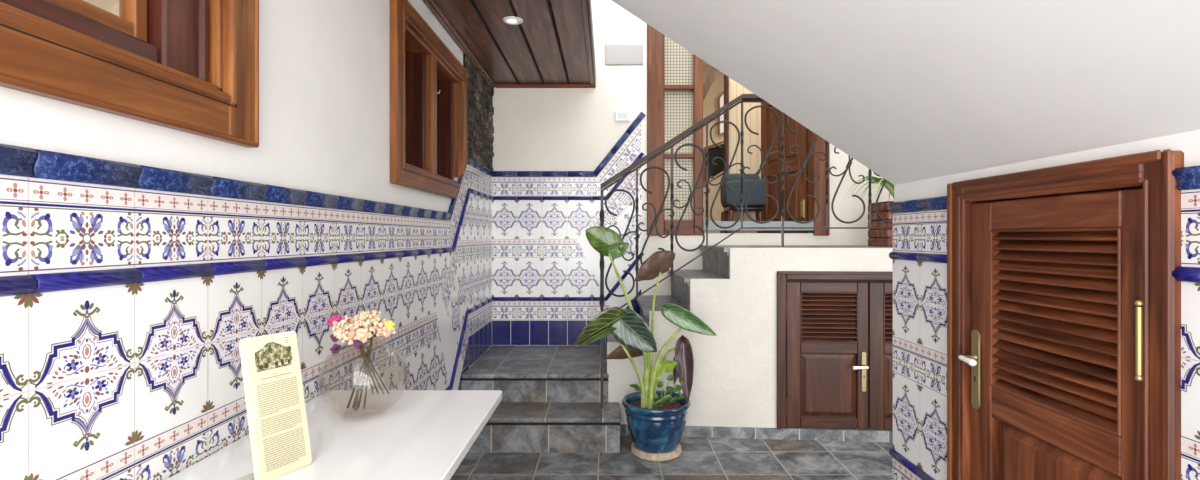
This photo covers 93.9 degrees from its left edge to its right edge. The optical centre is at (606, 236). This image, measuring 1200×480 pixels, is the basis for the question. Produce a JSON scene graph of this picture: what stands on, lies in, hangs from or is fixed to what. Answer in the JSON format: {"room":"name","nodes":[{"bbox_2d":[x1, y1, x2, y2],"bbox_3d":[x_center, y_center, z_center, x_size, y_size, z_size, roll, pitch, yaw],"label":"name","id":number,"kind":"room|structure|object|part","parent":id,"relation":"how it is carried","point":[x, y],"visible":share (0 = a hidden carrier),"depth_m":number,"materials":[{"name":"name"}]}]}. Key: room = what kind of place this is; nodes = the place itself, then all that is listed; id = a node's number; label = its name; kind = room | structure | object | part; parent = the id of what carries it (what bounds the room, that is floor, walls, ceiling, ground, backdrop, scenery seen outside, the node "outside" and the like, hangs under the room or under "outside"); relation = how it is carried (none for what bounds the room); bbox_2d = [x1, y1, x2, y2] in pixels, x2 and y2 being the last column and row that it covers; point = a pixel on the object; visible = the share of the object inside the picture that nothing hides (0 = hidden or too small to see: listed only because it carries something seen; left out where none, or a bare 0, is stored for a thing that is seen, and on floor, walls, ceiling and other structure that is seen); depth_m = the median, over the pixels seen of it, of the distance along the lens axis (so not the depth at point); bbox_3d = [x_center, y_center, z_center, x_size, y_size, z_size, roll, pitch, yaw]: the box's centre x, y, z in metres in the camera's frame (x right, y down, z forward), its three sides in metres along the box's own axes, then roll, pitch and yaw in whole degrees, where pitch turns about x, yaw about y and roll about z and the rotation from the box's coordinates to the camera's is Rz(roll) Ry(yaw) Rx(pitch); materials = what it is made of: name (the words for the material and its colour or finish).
{"room":"entrance hall stairwell","nodes":[
{"label":"entrance hall stairwell","id":0,"kind":"room"},
{"bbox_2d":[0,0,491,479],"bbox_3d":[-1.032,-0.400,1.960,0.227,3.300,5.340,0,0,0],"label":"wall","id":1,"kind":"structure","parent":0,"point":[137,381],"depth_m":1.32,"materials":[{"name":"white tile"}]},
{"bbox_2d":[0,0,492,296],"bbox_3d":[-1.204,-0.730,1.885,0.631,1.640,5.190,0,0,0],"label":"trim","id":2,"kind":"structure","parent":1,"relation":"in","point":[189,66],"depth_m":1.15,"materials":[{"name":"blue tile"}]},
{"bbox_3d":[-0.988,-0.823,0.792,0.035,0.835,0.785,0,0,0],"label":"sash","id":3,"kind":"part","parent":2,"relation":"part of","materials":[{"name":"orange wood"}]},
{"bbox_3d":[-0.962,-0.787,0.844,0.067,0.905,0.937,0,0,0],"label":"casing","id":4,"kind":"part","parent":2,"relation":"part of","materials":[{"name":"brown wood"}]},
{"bbox_2d":[390,0,466,197],"bbox_3d":[-1.004,-0.646,2.981,0.231,0.834,1.198,0,0,0],"label":"window","id":5,"kind":"structure","parent":1,"relation":"in","point":[428,83],"depth_m":2.90,"materials":[{"name":"orange wood"}]},
{"bbox_3d":[-1.052,-0.650,2.700,0.035,0.600,0.400,0,0,0],"label":"sash","id":6,"kind":"part","parent":5,"relation":"part of","materials":[{"name":"brown wood"}]},
{"bbox_2d":[445,297,492,389],"bbox_3d":[-0.912,0.688,1.885,0.016,0.415,5.190,0,0,0],"label":"rail","id":7,"kind":"object","parent":1,"relation":"attached to","point":[489,300],"visible":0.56,"depth_m":3.51,"materials":[{"name":"tile"}]},
{"bbox_2d":[463,51,493,170],"bbox_3d":[-0.908,-0.861,4.040,0.032,0.701,0.880,0,0,0],"label":"stone wall","id":8,"kind":"structure","parent":0,"point":[480,110],"depth_m":3.97,"materials":[{"name":"black stone"}]},
{"bbox_2d":[434,0,589,83],"bbox_3d":[-0.513,-1.248,2.840,0.826,0.064,3.280,0,0,0],"label":"ceiling","id":9,"kind":"structure","parent":0,"point":[549,46],"depth_m":3.44,"materials":[{"name":"brown wood"}]},
{"bbox_2d":[423,0,595,88],"bbox_3d":[-0.505,-1.265,2.840,0.830,0.170,3.280,0,0,0],"label":"trim","id":10,"kind":"structure","parent":9,"relation":"attached to","point":[586,6],"depth_m":3.37,"materials":[{"name":"brown wood"}]},
{"bbox_2d":[503,16,522,24],"bbox_3d":[-0.529,-1.218,3.150,0.112,0.012,0.112,0,0,0],"label":"recessed light","id":11,"kind":"object","parent":9,"relation":"in","point":[511,20],"visible":1,"depth_m":3.14,"materials":[{"name":"white paint"}]},
{"bbox_2d":[450,427,892,479],"bbox_3d":[0.800,1.280,1.550,3.800,0.060,4.900,0,0,0],"label":"floor","id":12,"kind":"structure","parent":0,"point":[700,458],"depth_m":3.09,"materials":[{"name":"tile"}]},
{"bbox_2d":[166,390,501,479],"bbox_3d":[-0.626,0.875,1.040,0.572,0.750,1.580,0,0,0],"label":"side table","id":13,"kind":"object","parent":12,"relation":"on","point":[425,434],"visible":0.83,"depth_m":1.39,"materials":[{"name":"white"}]},
{"bbox_2d":[235,330,311,479],"bbox_3d":[-0.707,0.356,1.198,0.072,0.289,0.134,0,0,25],"label":"sign","id":14,"kind":"object","parent":13,"relation":"on","point":[271,368],"visible":1,"depth_m":1.19,"materials":[{"name":"beige paper"}]},
{"bbox_2d":[255,337,291,371],"bbox_3d":[-0.721,0.253,1.210,0.014,0.060,0.084,0,0,25],"label":"photo","id":15,"kind":"object","parent":14,"relation":"on","point":[272,354],"depth_m":1.21},
{"bbox_2d":[318,340,407,419],"bbox_3d":[-0.683,0.385,1.575,0.230,0.230,0.230,0,0,0],"label":"glass vase","id":16,"kind":"object","parent":13,"relation":"on","point":[373,414],"visible":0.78,"depth_m":1.54,"materials":[{"name":"clear glass"}]},
{"bbox_2d":[326,310,395,410],"bbox_3d":[-0.684,0.349,1.575,0.161,0.283,0.162,0,0,26],"label":"bouquet","id":17,"kind":"object","parent":16,"relation":"in","point":[358,329],"visible":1,"depth_m":1.56,"materials":[{"name":"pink plant"}]},
{"bbox_3d":[-0.716,0.376,1.554,0.080,0.189,0.081,0,0,0],"label":"stem","id":18,"kind":"part","parent":17,"relation":"part of","materials":[{"name":"yellow"}]},
{"bbox_3d":[-0.710,0.369,1.577,0.079,0.163,0.068,0,0,0],"label":"stem","id":19,"kind":"part","parent":17,"relation":"part of","materials":[{"name":"brown"}]},
{"bbox_3d":[-0.703,0.385,1.559,0.086,0.211,0.087,0,0,0],"label":"stem","id":20,"kind":"part","parent":17,"relation":"part of","materials":[{"name":"yellow"}]},
{"bbox_3d":[-0.701,0.365,1.590,0.084,0.251,0.033,0,0,0],"label":"stem","id":21,"kind":"part","parent":17,"relation":"part of","materials":[{"name":"yellow"}]},
{"bbox_3d":[-0.705,0.362,1.578,0.090,0.258,0.049,0,0,0],"label":"stem","id":22,"kind":"part","parent":17,"relation":"part of","materials":[{"name":"brown"}]},
{"bbox_3d":[-0.686,0.389,1.563,0.054,0.203,0.077,0,0,0],"label":"stem","id":23,"kind":"part","parent":17,"relation":"part of","materials":[{"name":"yellow"}]},
{"bbox_3d":[-0.678,0.379,1.560,0.037,0.223,0.081,0,0,0],"label":"stem","id":24,"kind":"part","parent":17,"relation":"part of","materials":[{"name":"brown"}]},
{"bbox_3d":[-0.667,0.354,1.581,0.055,0.193,0.054,0,0,0],"label":"stem","id":25,"kind":"part","parent":17,"relation":"part of","materials":[{"name":"brown"}]},
{"bbox_3d":[-0.681,0.368,1.587,0.049,0.245,0.013,0,0,43],"label":"stem","id":26,"kind":"part","parent":17,"relation":"part of","materials":[{"name":"brown"}]},
{"bbox_3d":[-0.674,0.353,1.581,0.042,0.195,0.053,0,0,0],"label":"stem","id":27,"kind":"part","parent":17,"relation":"part of","materials":[{"name":"yellow"}]},
{"bbox_3d":[-0.664,0.357,1.577,0.076,0.187,0.012,0,0,-42],"label":"stem","id":28,"kind":"part","parent":17,"relation":"part of","materials":[{"name":"brown"}]},
{"bbox_3d":[-0.659,0.359,1.589,0.070,0.183,0.070,0,0,0],"label":"stem","id":29,"kind":"part","parent":17,"relation":"part of","materials":[{"name":"yellow"}]},
{"bbox_2d":[574,226,716,460],"bbox_3d":[0.217,0.594,3.250,0.799,1.312,0.395,0,0,0],"label":"potted plant","id":30,"kind":"object","parent":12,"relation":"on","point":[656,419],"visible":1,"depth_m":3.18,"materials":[{"name":"green plant"}]},
{"bbox_3d":[0.127,0.543,3.225,0.241,0.896,0.083,0,0,0],"label":"stem","id":31,"kind":"part","parent":30,"relation":"part of","materials":[{"name":"green plant"}]},
{"bbox_3d":[0.123,0.756,3.180,0.211,0.447,0.041,0,0,-20],"label":"stem","id":32,"kind":"part","parent":30,"relation":"part of","materials":[{"name":"green plant"}]},
{"bbox_3d":[0.221,0.853,3.250,0.046,0.279,0.046,0,0,0],"label":"stem","id":33,"kind":"part","parent":30,"relation":"part of","materials":[{"name":"green plant"}]},
{"bbox_3d":[0.223,0.736,3.200,0.043,0.478,0.131,0,0,21],"label":"stem","id":34,"kind":"part","parent":30,"relation":"part of","materials":[{"name":"green plant"}]},
{"bbox_3d":[0.272,0.594,3.269,0.092,0.807,0.047,0,0,0],"label":"stem","id":35,"kind":"part","parent":30,"relation":"part of","materials":[{"name":"green plant"}]},
{"bbox_3d":[0.285,1.079,3.250,0.396,0.273,0.396,0,0,0],"label":"pot","id":36,"kind":"part","parent":30,"relation":"part of","materials":[{"name":"blue ceramic"}]},
{"bbox_3d":[0.352,0.825,3.283,0.195,0.345,0.050,0,0,8],"label":"stem","id":37,"kind":"part","parent":30,"relation":"part of","materials":[{"name":"green plant"}]},
{"bbox_3d":[0.337,0.741,3.207,0.211,0.487,0.058,0,0,0],"label":"stem","id":38,"kind":"part","parent":30,"relation":"part of","materials":[{"name":"green plant"}]},
{"bbox_2d":[461,245,892,452],"bbox_3d":[0.850,0.658,3.850,3.540,1.184,1.243,0,0,0],"label":"staircase","id":39,"kind":"structure","parent":12,"relation":"on","point":[550,402],"depth_m":3.54,"materials":[{"name":"tile"}]},
{"bbox_2d":[599,94,892,408],"bbox_3d":[1.040,0.049,3.650,2.216,1.993,0.217,0,0,-8],"label":"stair railing","id":40,"kind":"object","parent":39,"relation":"on","point":[743,97],"visible":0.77,"depth_m":3.63,"materials":[{"name":"grey metal"}]},
{"bbox_3d":[1.042,-0.619,3.651,2.213,0.659,0.217,0,0,-8],"label":"handrail","id":41,"kind":"part","parent":40,"relation":"part of","materials":[{"name":"grey"}]},
{"bbox_3d":[0.432,0.222,3.567,0.977,0.580,0.017,0,0,-18],"label":"rail","id":42,"kind":"part","parent":40,"relation":"part of","materials":[{"name":"grey metal"}]},
{"bbox_3d":[1.519,-0.060,3.714,1.247,0.010,0.018,0,0,0],"label":"rail","id":43,"kind":"part","parent":40,"relation":"part of","materials":[{"name":"grey metal"}]},
{"bbox_2d":[844,176,893,245],"bbox_3d":[2.086,-0.191,4.006,0.746,0.511,0.424,0,0,0],"label":"spider plant","id":44,"kind":"object","parent":39,"relation":"on","point":[877,237],"visible":0.47,"depth_m":3.97,"materials":[{"name":"green plant"}]},
{"bbox_3d":[2.080,-0.091,4.000,0.300,0.312,0.300,0,0,0],"label":"planter","id":45,"kind":"part","parent":44,"relation":"part of","materials":[{"name":"red brick"}]},
{"bbox_2d":[491,0,893,346],"bbox_3d":[0.775,-0.550,4.537,3.850,3.600,0.127,0,0,0],"label":"wall","id":46,"kind":"structure","parent":0,"point":[541,248],"depth_m":4.48,"materials":[{"name":"paint"}]},
{"bbox_2d":[495,84,595,87],"bbox_3d":[-0.490,-1.205,4.466,0.800,0.030,0.028,0,0,0],"label":"trim","id":47,"kind":"structure","parent":46,"relation":"attached to","point":[496,85],"depth_m":4.45,"materials":[{"name":"red wood"}]},
{"bbox_2d":[493,253,643,300],"bbox_3d":[-0.311,0.313,4.466,1.218,0.394,0.016,0,0,0],"label":"rail","id":48,"kind":"object","parent":46,"relation":"attached to","point":[633,264],"visible":0.84,"depth_m":4.46,"materials":[{"name":"tile"}]},
{"bbox_2d":[615,111,629,120],"bbox_3d":[0.124,-0.964,4.468,0.120,0.080,0.024,0,0,0],"label":"light switch","id":49,"kind":"object","parent":46,"relation":"attached to","point":[619,115],"visible":1,"depth_m":4.46,"materials":[{"name":"white plastic"}]},
{"bbox_2d":[605,45,642,64],"bbox_3d":[0.136,-1.456,4.473,0.304,0.160,0.014,0,0,0],"label":"speaker panel","id":50,"kind":"object","parent":46,"relation":"attached to","point":[614,54],"visible":1,"depth_m":4.47,"materials":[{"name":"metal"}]},
{"bbox_2d":[493,24,829,235],"bbox_3d":[0.427,-0.981,4.529,2.695,1.938,0.143,0,0,0],"label":"window","id":51,"kind":"structure","parent":46,"relation":"in","point":[674,73],"depth_m":4.47,"materials":[{"name":"brown wood"}]},
{"bbox_3d":[0.576,-1.484,4.527,0.240,0.532,0.006,0,0,0],"label":"lattice pane","id":52,"kind":"part","parent":51,"relation":"part of","materials":[{"name":"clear glass"}]},
{"bbox_3d":[0.576,-0.925,4.527,0.240,0.514,0.006,0,0,0],"label":"lattice pane","id":53,"kind":"part","parent":51,"relation":"part of","materials":[{"name":"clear glass"}]},
{"bbox_3d":[0.576,-0.384,4.527,0.240,0.496,0.006,0,0,0],"label":"lattice pane","id":54,"kind":"part","parent":51,"relation":"part of","materials":[{"name":"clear glass"}]},
{"bbox_3d":[1.209,-0.087,4.530,0.882,0.075,0.140,0,0,0],"label":"sill","id":55,"kind":"part","parent":51,"relation":"part of","materials":[{"name":"grey stone"}]},
{"bbox_2d":[761,102,807,232],"bbox_3d":[1.558,-0.940,4.968,0.054,2.000,0.703,0,0,-15],"label":"door","id":56,"kind":"structure","parent":46,"relation":"in","point":[798,202],"depth_m":4.93,"materials":[{"name":"brown wood"}]},
{"bbox_3d":[1.528,-0.940,5.109,0.028,0.560,0.217,0,0,-15],"label":"panel","id":57,"kind":"part","parent":56,"relation":"part of","materials":[{"name":"brown wood"}]},
{"bbox_3d":[1.528,-0.340,5.109,0.028,0.440,0.217,0,0,-15],"label":"panel","id":58,"kind":"part","parent":56,"relation":"part of","materials":[{"name":"brown wood"}]},
{"bbox_3d":[1.602,-0.940,4.831,0.028,0.560,0.217,0,0,-15],"label":"panel","id":59,"kind":"part","parent":56,"relation":"part of","materials":[{"name":"brown wood"}]},
{"bbox_3d":[1.602,-0.340,4.831,0.028,0.440,0.217,0,0,-15],"label":"panel","id":60,"kind":"part","parent":56,"relation":"part of","materials":[{"name":"brown wood"}]},
{"bbox_2d":[703,65,723,232],"bbox_3d":[1.900,-1.135,7.050,3.400,2.430,0.100,0,0,0],"label":"wall","id":61,"kind":"structure","parent":0,"point":[710,103],"depth_m":7.00,"materials":[{"name":"paint"}]},
{"bbox_2d":[703,141,723,184],"bbox_3d":[1.193,-0.818,6.197,0.273,0.508,0.046,0,0,0],"label":"picture frame","id":62,"kind":"object","parent":61,"relation":"attached to","point":[713,170],"visible":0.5,"depth_m":6.20,"materials":[{"name":"black wood"}]},
{"bbox_2d":[718,91,723,133],"bbox_3d":[1.430,-1.551,6.960,0.102,0.550,0.041,0,0,0],"label":"poster","id":63,"kind":"object","parent":61,"relation":"attached to","point":[721,97],"visible":0.58,"depth_m":6.95,"materials":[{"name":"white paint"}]},
{"bbox_2d":[729,78,760,232],"bbox_3d":[1.612,-1.035,5.775,0.739,2.230,0.050,0,0,0],"label":"wall partition","id":64,"kind":"structure","parent":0,"point":[753,161],"depth_m":5.75,"materials":[{"name":"beige paint"}]},
{"bbox_2d":[607,216,892,427],"bbox_3d":[1.161,0.558,3.544,2.846,1.383,0.854,0,0,22],"label":"wall","id":65,"kind":"structure","parent":0,"point":[734,384],"depth_m":3.49,"materials":[{"name":"paint"}]},
{"bbox_2d":[620,424,892,441],"bbox_3d":[1.190,1.217,3.455,2.228,0.066,0.013,0,0,4],"label":"baseboard","id":66,"kind":"structure","parent":65,"relation":"attached to","point":[689,431],"depth_m":3.46,"materials":[{"name":"tile"}]},
{"bbox_2d":[777,271,892,429],"bbox_3d":[1.614,0.700,3.436,1.134,0.977,0.130,0,0,4],"label":"door","id":67,"kind":"structure","parent":65,"relation":"in","point":[835,336],"depth_m":3.45,"materials":[{"name":"brown wood"}]},
{"bbox_3d":[1.367,0.916,3.468,0.345,0.399,0.020,0,0,4],"label":"raised panel","id":68,"kind":"part","parent":67,"relation":"part of","materials":[{"name":"brown wood"}]},
{"bbox_3d":[1.574,0.825,3.432,0.029,0.245,0.006,0,0,4],"label":"handle plate","id":69,"kind":"part","parent":67,"relation":"part of","materials":[{"name":"gold metal"}]},
{"bbox_3d":[1.865,0.916,3.431,0.345,0.399,0.020,0,0,4],"label":"raised panel","id":70,"kind":"part","parent":67,"relation":"part of","materials":[{"name":"brown wood"}]},
{"bbox_2d":[611,0,1199,184],"bbox_3d":[0.485,-0.841,0.796,1.670,1.256,2.993,0,0,0],"label":"ceiling","id":71,"kind":"structure","parent":0,"point":[909,90],"depth_m":1.43,"materials":[{"name":"paint"}]},
{"bbox_2d":[892,130,1199,479],"bbox_3d":[1.242,0.450,0.791,0.147,1.600,3.003,0,0,0],"label":"wall","id":72,"kind":"structure","parent":0,"point":[919,332],"depth_m":1.99,"materials":[{"name":"white tile"}]},
{"bbox_2d":[889,448,934,479],"bbox_3d":[1.162,0.880,2.083,0.016,0.030,0.421,0,0,0],"label":"rail","id":73,"kind":"object","parent":72,"relation":"attached to","point":[916,470],"visible":1,"depth_m":2.14,"materials":[{"name":"tile"}]},
{"bbox_2d":[889,196,946,213],"bbox_3d":[1.161,-0.117,2.083,0.017,0.045,0.421,0,0,0],"label":"rail","id":74,"kind":"object","parent":72,"relation":"attached to","point":[936,203],"visible":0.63,"depth_m":2.07,"materials":[{"name":"blue tile"}]},
{"bbox_2d":[889,252,946,262],"bbox_3d":[1.162,0.075,2.083,0.016,0.030,0.421,0,0,0],"label":"rail","id":75,"kind":"object","parent":72,"relation":"attached to","point":[926,257],"visible":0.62,"depth_m":2.07,"materials":[{"name":"tile"}]},
{"bbox_2d":[947,149,1183,479],"bbox_3d":[1.205,0.524,1.512,0.190,1.411,0.746,0,0,0],"label":"door","id":76,"kind":"structure","parent":72,"relation":"in","point":[1064,296],"depth_m":1.44,"materials":[{"name":"red wood"}]},
{"bbox_3d":[1.167,0.418,1.772,0.006,0.250,0.039,0,0,0],"label":"handle plate","id":77,"kind":"part","parent":76,"relation":"part of","materials":[{"name":"gold metal"}]},
{"bbox_3d":[1.189,0.800,1.490,0.022,0.502,0.423,0,0,0],"label":"raised panel","id":78,"kind":"part","parent":76,"relation":"part of","materials":[{"name":"red wood"}]},
{"bbox_2d":[1172,165,1199,189],"bbox_3d":[1.161,-0.117,0.421,0.017,0.045,1.462,0,0,0],"label":"rail","id":79,"kind":"object","parent":72,"relation":"attached to","point":[1187,178],"visible":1,"depth_m":1.12,"materials":[{"name":"blue tile"}]},
{"bbox_2d":[1172,266,1199,282],"bbox_3d":[1.162,0.075,0.421,0.016,0.030,1.462,0,0,0],"label":"rail","id":80,"kind":"object","parent":72,"relation":"attached to","point":[1185,274],"visible":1,"depth_m":1.12,"materials":[{"name":"tile"}]},
{"bbox_3d":[1.850,-2.200,5.855,3.500,0.100,2.490,0,0,0],"label":"ceiling","id":81,"kind":"structure","parent":0,"visible":0},
{"bbox_2d":[703,67,718,100],"bbox_3d":[1.285,-1.993,6.600,0.629,1.154,0.078,0,0,0],"label":"ceiling beam","id":82,"kind":"structure","parent":81,"relation":"attached to","point":[714,71],"depth_m":6.56,"materials":[{"name":"brown wood"}]},
{"bbox_3d":[1.900,0.115,6.005,3.400,0.070,2.790,0,0,0],"label":"floor","id":83,"kind":"structure","parent":0,"visible":0},
{"bbox_2d":[724,74,728,232],"bbox_3d":[1.225,-1.035,5.750,0.035,2.230,0.100,0,0,0],"label":"wall","id":84,"kind":"structure","parent":83,"relation":"on","point":[726,78],"depth_m":5.70,"materials":[{"name":"beige paint"}]},
{"bbox_2d":[720,174,765,232],"bbox_3d":[1.330,-0.279,5.463,0.452,0.722,0.495,0,0,0],"label":"armchair","id":85,"kind":"object","parent":83,"relation":"on","point":[757,198],"visible":0.73,"depth_m":5.22,"materials":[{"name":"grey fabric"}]},
{"bbox_3d":[1.158,-0.086,5.614,0.073,0.334,0.046,0,0,18],"label":"leg","id":86,"kind":"part","parent":85,"relation":"part of","materials":[{"name":"brown wood"}]},
{"bbox_3d":[1.350,-0.350,5.500,0.400,0.148,0.400,0,0,0],"label":"seat","id":87,"kind":"part","parent":85,"relation":"part of","materials":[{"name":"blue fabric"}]},
{"bbox_3d":[1.158,-0.086,5.266,0.073,0.334,0.046,0,0,-18],"label":"leg","id":88,"kind":"part","parent":85,"relation":"part of","materials":[{"name":"brown wood"}]},
{"bbox_3d":[1.350,-0.470,5.660,0.400,0.340,0.100,0,0,0],"label":"backrest","id":89,"kind":"part","parent":85,"relation":"part of","materials":[{"name":"grey fabric"}]},
{"bbox_3d":[1.330,-0.415,5.270,0.452,0.261,0.110,0,0,0],"label":"armrest","id":90,"kind":"part","parent":85,"relation":"part of","materials":[{"name":"grey fabric"}]},
{"bbox_3d":[1.522,-0.086,5.614,0.073,0.334,0.046,0,0,-18],"label":"leg","id":91,"kind":"part","parent":85,"relation":"part of","materials":[{"name":"brown wood"}]}
]}

